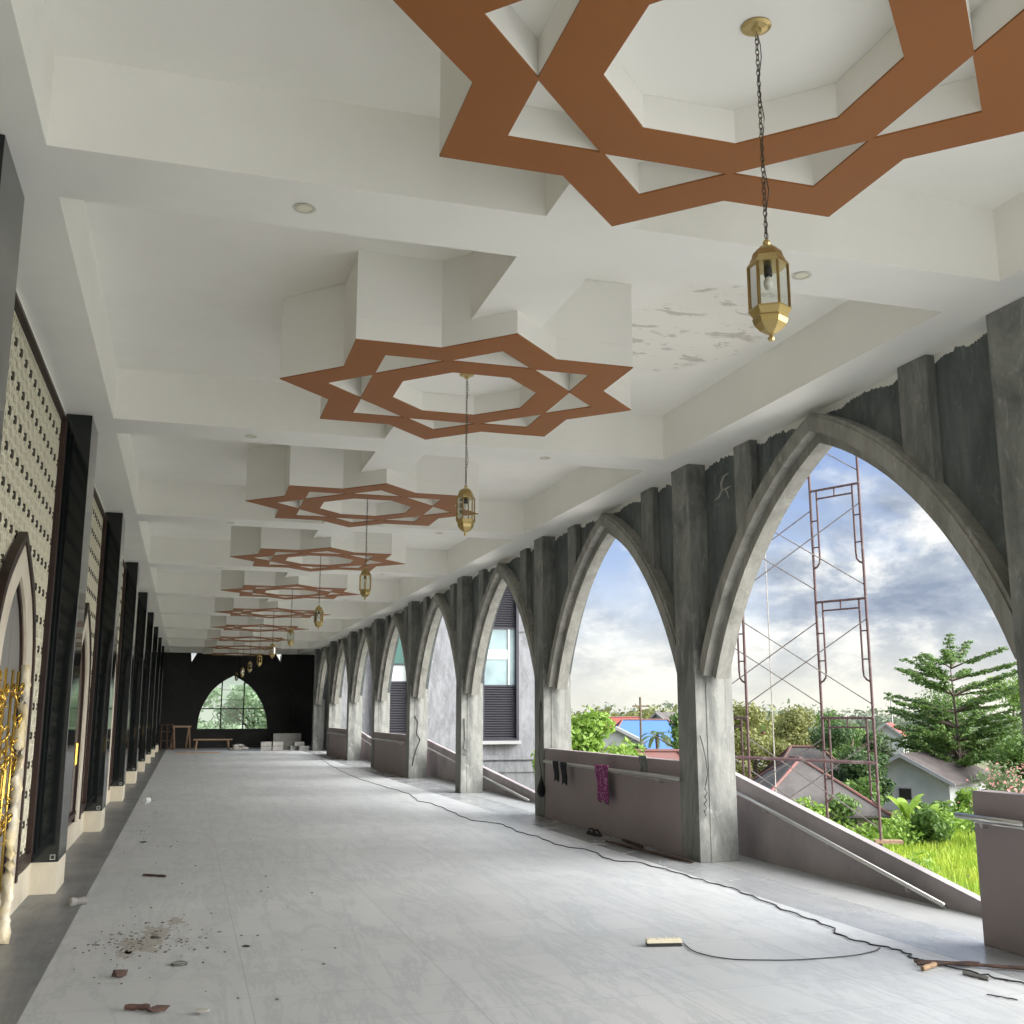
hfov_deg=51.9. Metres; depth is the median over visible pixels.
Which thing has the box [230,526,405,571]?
ornament
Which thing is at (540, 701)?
hanging cable
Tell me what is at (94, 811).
granite pillar
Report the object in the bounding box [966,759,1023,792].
flowering shrub
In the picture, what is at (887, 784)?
broadleaf tree
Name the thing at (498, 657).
window
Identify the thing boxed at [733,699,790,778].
broadleaf tree
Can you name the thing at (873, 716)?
frame
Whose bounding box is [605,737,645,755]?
bush
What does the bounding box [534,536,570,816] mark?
concrete column
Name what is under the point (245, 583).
ornament
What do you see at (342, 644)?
arch
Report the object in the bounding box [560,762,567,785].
glove
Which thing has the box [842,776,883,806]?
shrub
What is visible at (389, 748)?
parapet
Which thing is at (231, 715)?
tree
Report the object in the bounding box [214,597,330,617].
ornament
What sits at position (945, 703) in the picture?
broadleaf tree
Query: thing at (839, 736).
broadleaf tree
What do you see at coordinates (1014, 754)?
broadleaf tree
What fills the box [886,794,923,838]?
banana plant
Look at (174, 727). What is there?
sawhorse
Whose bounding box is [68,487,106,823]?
lattice screen
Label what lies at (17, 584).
arched doorway
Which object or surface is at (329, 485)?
ornament
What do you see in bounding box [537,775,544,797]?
bag
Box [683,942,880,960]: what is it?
cord
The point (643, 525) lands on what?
arch
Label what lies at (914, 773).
house
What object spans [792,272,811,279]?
recessed light
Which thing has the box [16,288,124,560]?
trim
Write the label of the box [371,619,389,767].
concrete column
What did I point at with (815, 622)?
brace
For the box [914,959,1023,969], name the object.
rod
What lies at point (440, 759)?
parapet
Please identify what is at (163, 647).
granite pillar
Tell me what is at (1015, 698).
broadleaf tree
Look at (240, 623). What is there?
ornament
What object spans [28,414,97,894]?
granite pillar
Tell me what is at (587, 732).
broadleaf tree
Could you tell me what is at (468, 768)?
concrete column
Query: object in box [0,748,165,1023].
floor
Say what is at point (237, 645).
ornament
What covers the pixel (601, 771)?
scarf
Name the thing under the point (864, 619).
brace
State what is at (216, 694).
tree
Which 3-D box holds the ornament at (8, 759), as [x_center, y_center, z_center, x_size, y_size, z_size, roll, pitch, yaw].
[-3.418,2.001,6.992,0.061,1.899,1.192,3,-11,-17]
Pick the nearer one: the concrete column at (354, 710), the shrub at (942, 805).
the concrete column at (354, 710)
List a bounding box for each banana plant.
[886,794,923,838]
[916,804,941,813]
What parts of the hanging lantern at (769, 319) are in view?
glass pane, chain, cord, light bulb, lamp shade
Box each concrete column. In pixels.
[311,649,324,749]
[326,641,340,754]
[345,631,361,760]
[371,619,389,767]
[405,601,427,777]
[455,576,482,792]
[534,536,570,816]
[671,464,738,862]
[986,297,1023,738]
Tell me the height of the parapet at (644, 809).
1.062 m
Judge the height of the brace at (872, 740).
1.213 m
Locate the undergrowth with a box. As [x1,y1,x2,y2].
[831,799,974,872]
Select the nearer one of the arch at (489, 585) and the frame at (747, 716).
the frame at (747, 716)
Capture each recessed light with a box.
[245,435,256,437]
[293,203,315,213]
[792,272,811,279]
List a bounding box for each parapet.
[327,727,345,759]
[361,732,370,760]
[372,732,405,776]
[427,739,534,802]
[543,748,681,856]
[736,772,981,916]
[954,790,1023,955]
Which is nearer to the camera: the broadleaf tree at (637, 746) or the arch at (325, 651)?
the arch at (325, 651)
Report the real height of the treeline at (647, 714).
7.963 m
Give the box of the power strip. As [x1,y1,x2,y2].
[645,937,681,946]
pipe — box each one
[605,840,693,863]
[735,755,875,764]
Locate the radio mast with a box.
[890,692,892,722]
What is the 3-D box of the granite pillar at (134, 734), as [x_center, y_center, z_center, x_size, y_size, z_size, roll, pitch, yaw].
[-9.034,4.191,25.271,0.296,4.479,0.702,3,-11,-17]
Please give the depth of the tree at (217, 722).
66.51 m
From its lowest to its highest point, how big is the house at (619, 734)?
5.530 m
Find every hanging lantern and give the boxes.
[247,645,251,672]
[257,629,261,666]
[269,612,275,658]
[287,591,293,646]
[314,556,323,628]
[359,499,370,599]
[456,373,474,535]
[741,17,791,341]
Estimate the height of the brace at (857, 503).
1.213 m
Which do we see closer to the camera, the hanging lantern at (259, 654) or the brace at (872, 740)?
the brace at (872, 740)
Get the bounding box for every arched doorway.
[0,531,35,883]
[68,603,91,825]
[107,650,116,790]
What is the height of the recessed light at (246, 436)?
0.007 m
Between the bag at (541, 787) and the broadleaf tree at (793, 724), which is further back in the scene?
the broadleaf tree at (793, 724)
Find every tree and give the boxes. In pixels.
[197,687,227,728]
[212,683,266,728]
[212,716,240,728]
[531,706,615,777]
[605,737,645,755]
[627,739,649,748]
[637,731,671,748]
[651,712,678,748]
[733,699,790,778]
[734,727,770,777]
[735,724,767,776]
[769,704,826,749]
[807,721,885,794]
[812,708,865,759]
[826,719,895,756]
[853,735,894,758]
[855,732,896,803]
[883,633,1022,767]
[894,687,987,765]
[979,673,1022,762]
[984,733,1023,789]
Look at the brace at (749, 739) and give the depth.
14.81 m
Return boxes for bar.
[962,971,989,980]
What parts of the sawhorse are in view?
leg, leg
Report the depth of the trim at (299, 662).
51.59 m
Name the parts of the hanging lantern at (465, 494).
glass pane, lamp shade, chain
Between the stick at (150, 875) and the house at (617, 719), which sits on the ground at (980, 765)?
the house at (617, 719)
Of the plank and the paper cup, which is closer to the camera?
the paper cup
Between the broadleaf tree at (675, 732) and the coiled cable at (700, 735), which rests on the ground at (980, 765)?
the broadleaf tree at (675, 732)
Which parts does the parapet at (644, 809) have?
handrail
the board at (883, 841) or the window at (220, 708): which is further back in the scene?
the window at (220, 708)
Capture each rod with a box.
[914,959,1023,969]
[916,961,979,965]
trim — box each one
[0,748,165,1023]
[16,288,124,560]
[161,655,303,747]
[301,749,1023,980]
[309,747,983,938]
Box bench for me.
[193,739,231,749]
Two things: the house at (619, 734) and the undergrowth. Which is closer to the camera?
the undergrowth
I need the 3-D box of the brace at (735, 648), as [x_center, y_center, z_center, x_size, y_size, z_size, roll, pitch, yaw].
[3.702,2.280,15.777,1.752,1.213,0.018,-4,-12,21]
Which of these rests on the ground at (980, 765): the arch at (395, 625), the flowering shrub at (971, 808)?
the flowering shrub at (971, 808)
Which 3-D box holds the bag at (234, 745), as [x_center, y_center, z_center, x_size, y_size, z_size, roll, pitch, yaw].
[-12.297,10.515,47.377,0.610,0.164,0.446,7,-13,-31]
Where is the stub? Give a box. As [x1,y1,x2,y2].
[920,962,936,970]
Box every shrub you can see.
[792,796,834,821]
[823,793,862,827]
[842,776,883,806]
[906,805,954,845]
[914,800,950,816]
[953,787,976,812]
[958,792,1023,832]
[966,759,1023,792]
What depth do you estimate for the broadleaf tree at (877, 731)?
87.54 m
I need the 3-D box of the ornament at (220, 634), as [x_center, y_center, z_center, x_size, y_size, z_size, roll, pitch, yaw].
[-9.657,4.362,38.957,2.879,0.704,2.879,9,-14,-39]
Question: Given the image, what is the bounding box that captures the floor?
[17,747,1023,1023]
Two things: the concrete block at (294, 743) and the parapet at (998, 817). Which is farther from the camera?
the concrete block at (294, 743)
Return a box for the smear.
[714,473,730,500]
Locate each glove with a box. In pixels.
[552,761,558,781]
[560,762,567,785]
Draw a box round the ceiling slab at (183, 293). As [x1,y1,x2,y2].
[44,0,1023,579]
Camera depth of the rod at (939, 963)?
6.78 m
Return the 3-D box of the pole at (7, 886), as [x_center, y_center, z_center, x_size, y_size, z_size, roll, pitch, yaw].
[-3.625,2.108,7.689,0.104,1.970,0.205,3,-11,-17]
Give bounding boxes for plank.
[174,752,219,753]
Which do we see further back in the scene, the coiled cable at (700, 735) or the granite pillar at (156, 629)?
the granite pillar at (156, 629)
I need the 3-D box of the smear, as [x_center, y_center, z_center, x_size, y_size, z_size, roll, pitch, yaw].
[2.386,-0.273,11.947,0.026,0.293,0.401,3,-11,-17]
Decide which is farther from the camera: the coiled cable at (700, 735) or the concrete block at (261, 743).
the concrete block at (261, 743)
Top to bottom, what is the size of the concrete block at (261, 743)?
0.190 m
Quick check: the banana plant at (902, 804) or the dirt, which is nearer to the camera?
the dirt
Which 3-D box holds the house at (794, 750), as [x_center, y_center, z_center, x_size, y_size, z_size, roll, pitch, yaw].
[18.831,17.258,67.245,5.943,4.608,5.325,0,-11,2]
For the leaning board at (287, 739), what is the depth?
47.97 m
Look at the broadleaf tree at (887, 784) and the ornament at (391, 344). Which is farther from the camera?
the broadleaf tree at (887, 784)
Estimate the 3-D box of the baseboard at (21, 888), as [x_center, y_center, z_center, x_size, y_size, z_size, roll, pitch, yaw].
[-8.502,5.800,22.489,0.238,0.270,57.300,3,-11,-17]
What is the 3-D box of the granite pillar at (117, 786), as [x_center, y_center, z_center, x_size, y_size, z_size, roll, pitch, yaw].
[-7.477,3.228,20.249,0.296,4.479,0.702,3,-11,-17]
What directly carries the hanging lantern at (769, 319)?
hanging from the ornament at (646, 108)
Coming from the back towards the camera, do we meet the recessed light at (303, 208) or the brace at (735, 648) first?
the brace at (735, 648)
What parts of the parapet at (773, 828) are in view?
handrail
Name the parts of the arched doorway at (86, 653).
door, pull handle, moulding, moulding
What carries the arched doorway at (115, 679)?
attached to the lattice screen at (124, 567)
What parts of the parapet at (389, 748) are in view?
handrail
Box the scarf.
[594,764,608,804]
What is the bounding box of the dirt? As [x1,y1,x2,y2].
[115,917,186,958]
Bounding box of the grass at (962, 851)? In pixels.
[862,827,979,895]
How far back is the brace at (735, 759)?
15.41 m
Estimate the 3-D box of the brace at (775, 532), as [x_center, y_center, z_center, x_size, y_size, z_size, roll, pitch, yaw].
[4.236,0.513,15.483,1.752,1.213,0.018,-4,-12,21]
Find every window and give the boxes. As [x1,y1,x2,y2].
[201,682,263,728]
[487,629,509,684]
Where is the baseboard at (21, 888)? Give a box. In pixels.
[0,788,109,915]
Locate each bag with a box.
[230,747,244,749]
[232,744,243,746]
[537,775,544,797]
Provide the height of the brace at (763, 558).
1.213 m
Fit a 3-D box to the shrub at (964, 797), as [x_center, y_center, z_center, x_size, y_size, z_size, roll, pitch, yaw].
[27.400,17.629,62.616,2.408,2.571,2.760,-2,-11,8]
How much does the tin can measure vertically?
0.111 m
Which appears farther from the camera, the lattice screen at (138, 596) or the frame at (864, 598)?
the lattice screen at (138, 596)
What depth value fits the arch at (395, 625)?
31.18 m
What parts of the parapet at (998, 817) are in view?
handrail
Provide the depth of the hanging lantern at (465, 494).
8.85 m
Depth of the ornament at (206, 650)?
48.23 m
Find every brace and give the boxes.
[732,622,815,683]
[735,648,819,703]
[735,759,800,804]
[744,622,870,703]
[748,619,865,703]
[749,739,878,827]
[755,503,857,580]
[759,739,821,782]
[763,558,813,588]
[771,511,809,540]
[775,532,862,583]
[788,740,872,798]
[826,453,855,469]
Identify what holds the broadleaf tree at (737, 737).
on the ground at (980, 765)
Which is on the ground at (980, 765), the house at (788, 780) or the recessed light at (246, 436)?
the house at (788, 780)
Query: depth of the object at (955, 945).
9.33 m
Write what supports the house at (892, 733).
on the ground at (980, 765)
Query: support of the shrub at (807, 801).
on the ground at (980, 765)
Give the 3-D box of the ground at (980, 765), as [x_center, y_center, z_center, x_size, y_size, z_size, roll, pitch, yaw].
[98.538,55.403,254.095,460.000,0.001,560.000,3,-11,-17]
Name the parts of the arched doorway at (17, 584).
pull handle, pull handle, door, door, moulding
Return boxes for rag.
[639,755,647,772]
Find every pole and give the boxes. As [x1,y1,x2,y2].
[0,665,30,943]
[632,697,647,744]
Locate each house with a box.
[603,726,644,752]
[605,716,642,727]
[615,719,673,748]
[636,749,678,759]
[649,712,677,722]
[751,755,891,834]
[755,745,857,781]
[877,723,908,754]
[882,752,992,810]
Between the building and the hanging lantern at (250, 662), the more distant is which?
the building
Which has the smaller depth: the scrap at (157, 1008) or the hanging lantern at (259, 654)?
the scrap at (157, 1008)
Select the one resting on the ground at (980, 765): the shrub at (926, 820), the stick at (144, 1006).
the shrub at (926, 820)
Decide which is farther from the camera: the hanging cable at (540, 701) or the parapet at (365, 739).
the parapet at (365, 739)
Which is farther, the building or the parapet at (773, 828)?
the building
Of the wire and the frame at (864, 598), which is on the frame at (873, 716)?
the frame at (864, 598)
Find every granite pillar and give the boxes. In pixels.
[0,134,24,453]
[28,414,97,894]
[83,512,125,831]
[109,562,139,801]
[125,592,148,783]
[137,612,154,771]
[145,627,158,762]
[151,637,161,756]
[155,646,164,751]
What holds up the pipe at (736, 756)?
attached to the frame at (873, 716)
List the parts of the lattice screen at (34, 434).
backing panel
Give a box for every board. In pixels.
[273,733,300,749]
[874,839,903,843]
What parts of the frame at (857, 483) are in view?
leg, leg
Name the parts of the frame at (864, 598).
leg, leg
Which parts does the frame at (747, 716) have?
leg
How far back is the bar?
6.48 m
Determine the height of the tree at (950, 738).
12.321 m
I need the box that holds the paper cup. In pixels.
[69,896,87,905]
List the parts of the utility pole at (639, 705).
post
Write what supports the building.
on the ground at (980, 765)
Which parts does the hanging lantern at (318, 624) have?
lamp shade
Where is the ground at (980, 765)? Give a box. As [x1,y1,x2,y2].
[762,749,1011,887]
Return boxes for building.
[323,586,534,789]
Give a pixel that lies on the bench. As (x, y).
(196, 741)
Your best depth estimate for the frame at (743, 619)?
15.50 m
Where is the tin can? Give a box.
[141,797,150,803]
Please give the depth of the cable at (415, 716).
26.80 m
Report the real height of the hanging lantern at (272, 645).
1.413 m
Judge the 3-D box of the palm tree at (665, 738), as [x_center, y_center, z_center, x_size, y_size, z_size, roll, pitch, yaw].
[8.221,15.286,59.650,2.511,5.631,2.605,3,-11,-17]
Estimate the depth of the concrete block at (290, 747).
46.90 m
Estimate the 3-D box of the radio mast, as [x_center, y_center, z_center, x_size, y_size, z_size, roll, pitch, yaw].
[66.755,36.850,184.892,0.398,10.400,0.418,3,-11,-17]
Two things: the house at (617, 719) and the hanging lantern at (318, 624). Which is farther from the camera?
the house at (617, 719)
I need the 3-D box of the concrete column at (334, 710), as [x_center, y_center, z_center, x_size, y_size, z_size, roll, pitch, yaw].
[-7.124,7.459,42.330,0.470,4.479,0.467,3,-11,-17]
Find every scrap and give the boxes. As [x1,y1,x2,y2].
[147,1005,169,1011]
[196,1008,210,1013]
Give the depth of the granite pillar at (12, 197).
5.61 m
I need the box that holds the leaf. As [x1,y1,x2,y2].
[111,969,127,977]
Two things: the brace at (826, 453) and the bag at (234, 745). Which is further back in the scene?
the bag at (234, 745)
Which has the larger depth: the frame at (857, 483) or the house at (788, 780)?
the house at (788, 780)
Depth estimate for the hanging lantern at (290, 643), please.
23.62 m
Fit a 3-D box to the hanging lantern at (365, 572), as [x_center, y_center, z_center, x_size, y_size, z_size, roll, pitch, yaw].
[-1.929,0.458,13.928,0.170,1.413,0.148,-3,-11,15]
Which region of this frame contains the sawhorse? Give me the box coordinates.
[170,726,191,749]
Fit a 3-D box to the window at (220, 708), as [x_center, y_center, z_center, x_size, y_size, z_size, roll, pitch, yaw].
[-13.460,9.223,50.928,3.400,2.590,0.100,3,-11,-17]
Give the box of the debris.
[49,793,336,1000]
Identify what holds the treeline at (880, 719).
on the ground at (980, 765)
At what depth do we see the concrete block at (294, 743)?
46.90 m
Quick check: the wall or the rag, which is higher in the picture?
the wall
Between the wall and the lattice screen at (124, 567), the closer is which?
the lattice screen at (124, 567)
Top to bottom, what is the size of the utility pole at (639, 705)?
7.600 m
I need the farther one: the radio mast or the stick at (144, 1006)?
the radio mast
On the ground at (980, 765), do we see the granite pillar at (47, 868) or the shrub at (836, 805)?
the shrub at (836, 805)
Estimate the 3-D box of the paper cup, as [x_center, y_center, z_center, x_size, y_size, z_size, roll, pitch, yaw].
[-3.693,3.317,8.967,0.137,0.086,0.090,9,-14,-39]
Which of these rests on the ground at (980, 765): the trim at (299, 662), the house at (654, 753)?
the house at (654, 753)
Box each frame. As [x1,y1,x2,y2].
[733,715,750,778]
[737,616,747,714]
[808,456,859,488]
[808,479,866,599]
[814,595,874,714]
[821,715,881,838]
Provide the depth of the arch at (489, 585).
20.75 m
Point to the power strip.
(649, 942)
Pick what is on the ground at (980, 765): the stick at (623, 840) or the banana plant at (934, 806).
the banana plant at (934, 806)
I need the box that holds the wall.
[159,652,314,746]
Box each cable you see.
[321,758,1023,983]
[412,716,419,765]
[463,719,466,755]
[538,701,541,774]
[700,735,707,814]
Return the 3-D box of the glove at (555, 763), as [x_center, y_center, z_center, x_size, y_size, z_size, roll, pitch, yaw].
[0.654,3.894,15.807,0.056,0.300,0.204,3,-11,-17]
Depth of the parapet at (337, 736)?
39.27 m
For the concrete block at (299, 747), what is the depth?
46.74 m
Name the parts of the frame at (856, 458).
leg, leg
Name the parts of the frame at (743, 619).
leg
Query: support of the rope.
hanging from the brace
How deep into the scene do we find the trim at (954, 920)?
9.65 m
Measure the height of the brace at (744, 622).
1.213 m
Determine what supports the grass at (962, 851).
on the ground at (980, 765)
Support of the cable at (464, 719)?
attached to the concrete column at (468, 768)
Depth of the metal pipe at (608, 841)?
12.20 m
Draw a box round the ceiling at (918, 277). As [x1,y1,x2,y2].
[0,0,1023,654]
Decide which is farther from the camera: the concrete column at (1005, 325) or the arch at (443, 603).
the arch at (443, 603)
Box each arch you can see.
[316,644,329,704]
[331,635,348,703]
[351,622,373,702]
[377,606,407,700]
[412,583,456,698]
[464,547,533,694]
[547,481,676,688]
[699,330,1015,678]
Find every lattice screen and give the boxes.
[0,292,67,874]
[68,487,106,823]
[110,559,126,783]
[126,596,138,767]
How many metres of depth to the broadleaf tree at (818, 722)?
75.70 m
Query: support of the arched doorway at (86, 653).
attached to the lattice screen at (99, 518)
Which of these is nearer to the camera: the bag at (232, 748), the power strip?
the power strip
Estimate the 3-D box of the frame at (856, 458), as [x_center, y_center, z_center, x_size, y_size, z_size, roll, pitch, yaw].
[4.778,-1.238,15.806,0.040,1.700,0.860,9,-14,-40]
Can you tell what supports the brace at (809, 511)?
attached to the frame at (857, 483)
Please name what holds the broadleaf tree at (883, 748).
on the ground at (980, 765)
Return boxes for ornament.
[0,668,24,894]
[202,647,271,655]
[204,639,281,649]
[207,629,293,641]
[210,616,309,631]
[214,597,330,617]
[220,570,359,599]
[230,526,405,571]
[245,444,478,526]
[280,250,632,439]
[393,0,1023,225]
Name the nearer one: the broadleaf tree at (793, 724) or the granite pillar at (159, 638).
the granite pillar at (159, 638)
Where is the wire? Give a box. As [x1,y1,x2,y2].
[987,994,1017,1000]
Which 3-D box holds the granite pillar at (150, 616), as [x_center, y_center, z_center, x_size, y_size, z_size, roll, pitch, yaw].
[-10.591,5.153,30.293,0.296,4.479,0.702,3,-11,-17]
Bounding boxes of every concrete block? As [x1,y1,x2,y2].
[260,742,271,745]
[260,746,270,750]
[272,742,282,745]
[272,746,282,750]
[289,746,297,749]
[293,742,303,745]
[298,746,308,749]
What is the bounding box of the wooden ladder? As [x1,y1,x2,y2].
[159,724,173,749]
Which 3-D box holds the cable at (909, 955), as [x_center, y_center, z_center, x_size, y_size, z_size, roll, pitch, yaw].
[-2.191,5.885,22.253,0.758,0.014,34.851,3,-11,-17]
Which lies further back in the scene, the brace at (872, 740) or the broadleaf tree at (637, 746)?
the broadleaf tree at (637, 746)
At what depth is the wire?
6.02 m
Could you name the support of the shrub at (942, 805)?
on the ground at (980, 765)
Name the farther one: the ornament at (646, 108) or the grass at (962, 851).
the grass at (962, 851)
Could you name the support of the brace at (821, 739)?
attached to the frame at (873, 716)
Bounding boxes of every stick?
[124,1003,149,1010]
[142,874,165,876]
[622,839,643,847]
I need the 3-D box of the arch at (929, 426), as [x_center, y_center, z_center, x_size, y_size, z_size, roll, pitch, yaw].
[3.025,0.235,9.884,0.410,2.499,4.883,3,-11,-17]
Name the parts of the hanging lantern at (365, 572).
lamp shade, chain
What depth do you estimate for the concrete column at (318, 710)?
47.01 m
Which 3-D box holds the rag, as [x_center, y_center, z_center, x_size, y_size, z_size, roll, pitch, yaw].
[1.627,3.141,13.071,0.055,0.230,0.184,3,-11,-17]
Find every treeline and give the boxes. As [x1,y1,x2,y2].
[571,698,1022,743]
[571,704,782,741]
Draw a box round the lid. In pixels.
[171,961,187,965]
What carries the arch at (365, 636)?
attached to the concrete column at (380, 709)
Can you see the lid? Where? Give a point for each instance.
(185, 962)
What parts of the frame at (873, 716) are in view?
leg, leg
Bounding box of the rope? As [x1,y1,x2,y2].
[765,554,776,792]
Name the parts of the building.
louver panel, pane, pane, pane, louver panel, window sill, louver panel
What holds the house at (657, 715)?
on the ground at (980, 765)
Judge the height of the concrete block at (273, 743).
0.190 m
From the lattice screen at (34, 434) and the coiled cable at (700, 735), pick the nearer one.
the lattice screen at (34, 434)
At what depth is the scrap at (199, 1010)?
5.69 m
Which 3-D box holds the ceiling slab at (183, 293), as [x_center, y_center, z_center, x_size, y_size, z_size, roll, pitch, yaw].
[-5.000,1.179,24.620,7.650,0.150,57.600,3,-11,-17]
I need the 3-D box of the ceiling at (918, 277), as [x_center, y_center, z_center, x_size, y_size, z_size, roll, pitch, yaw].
[-5.000,1.508,24.557,7.650,0.520,57.600,3,-11,-17]

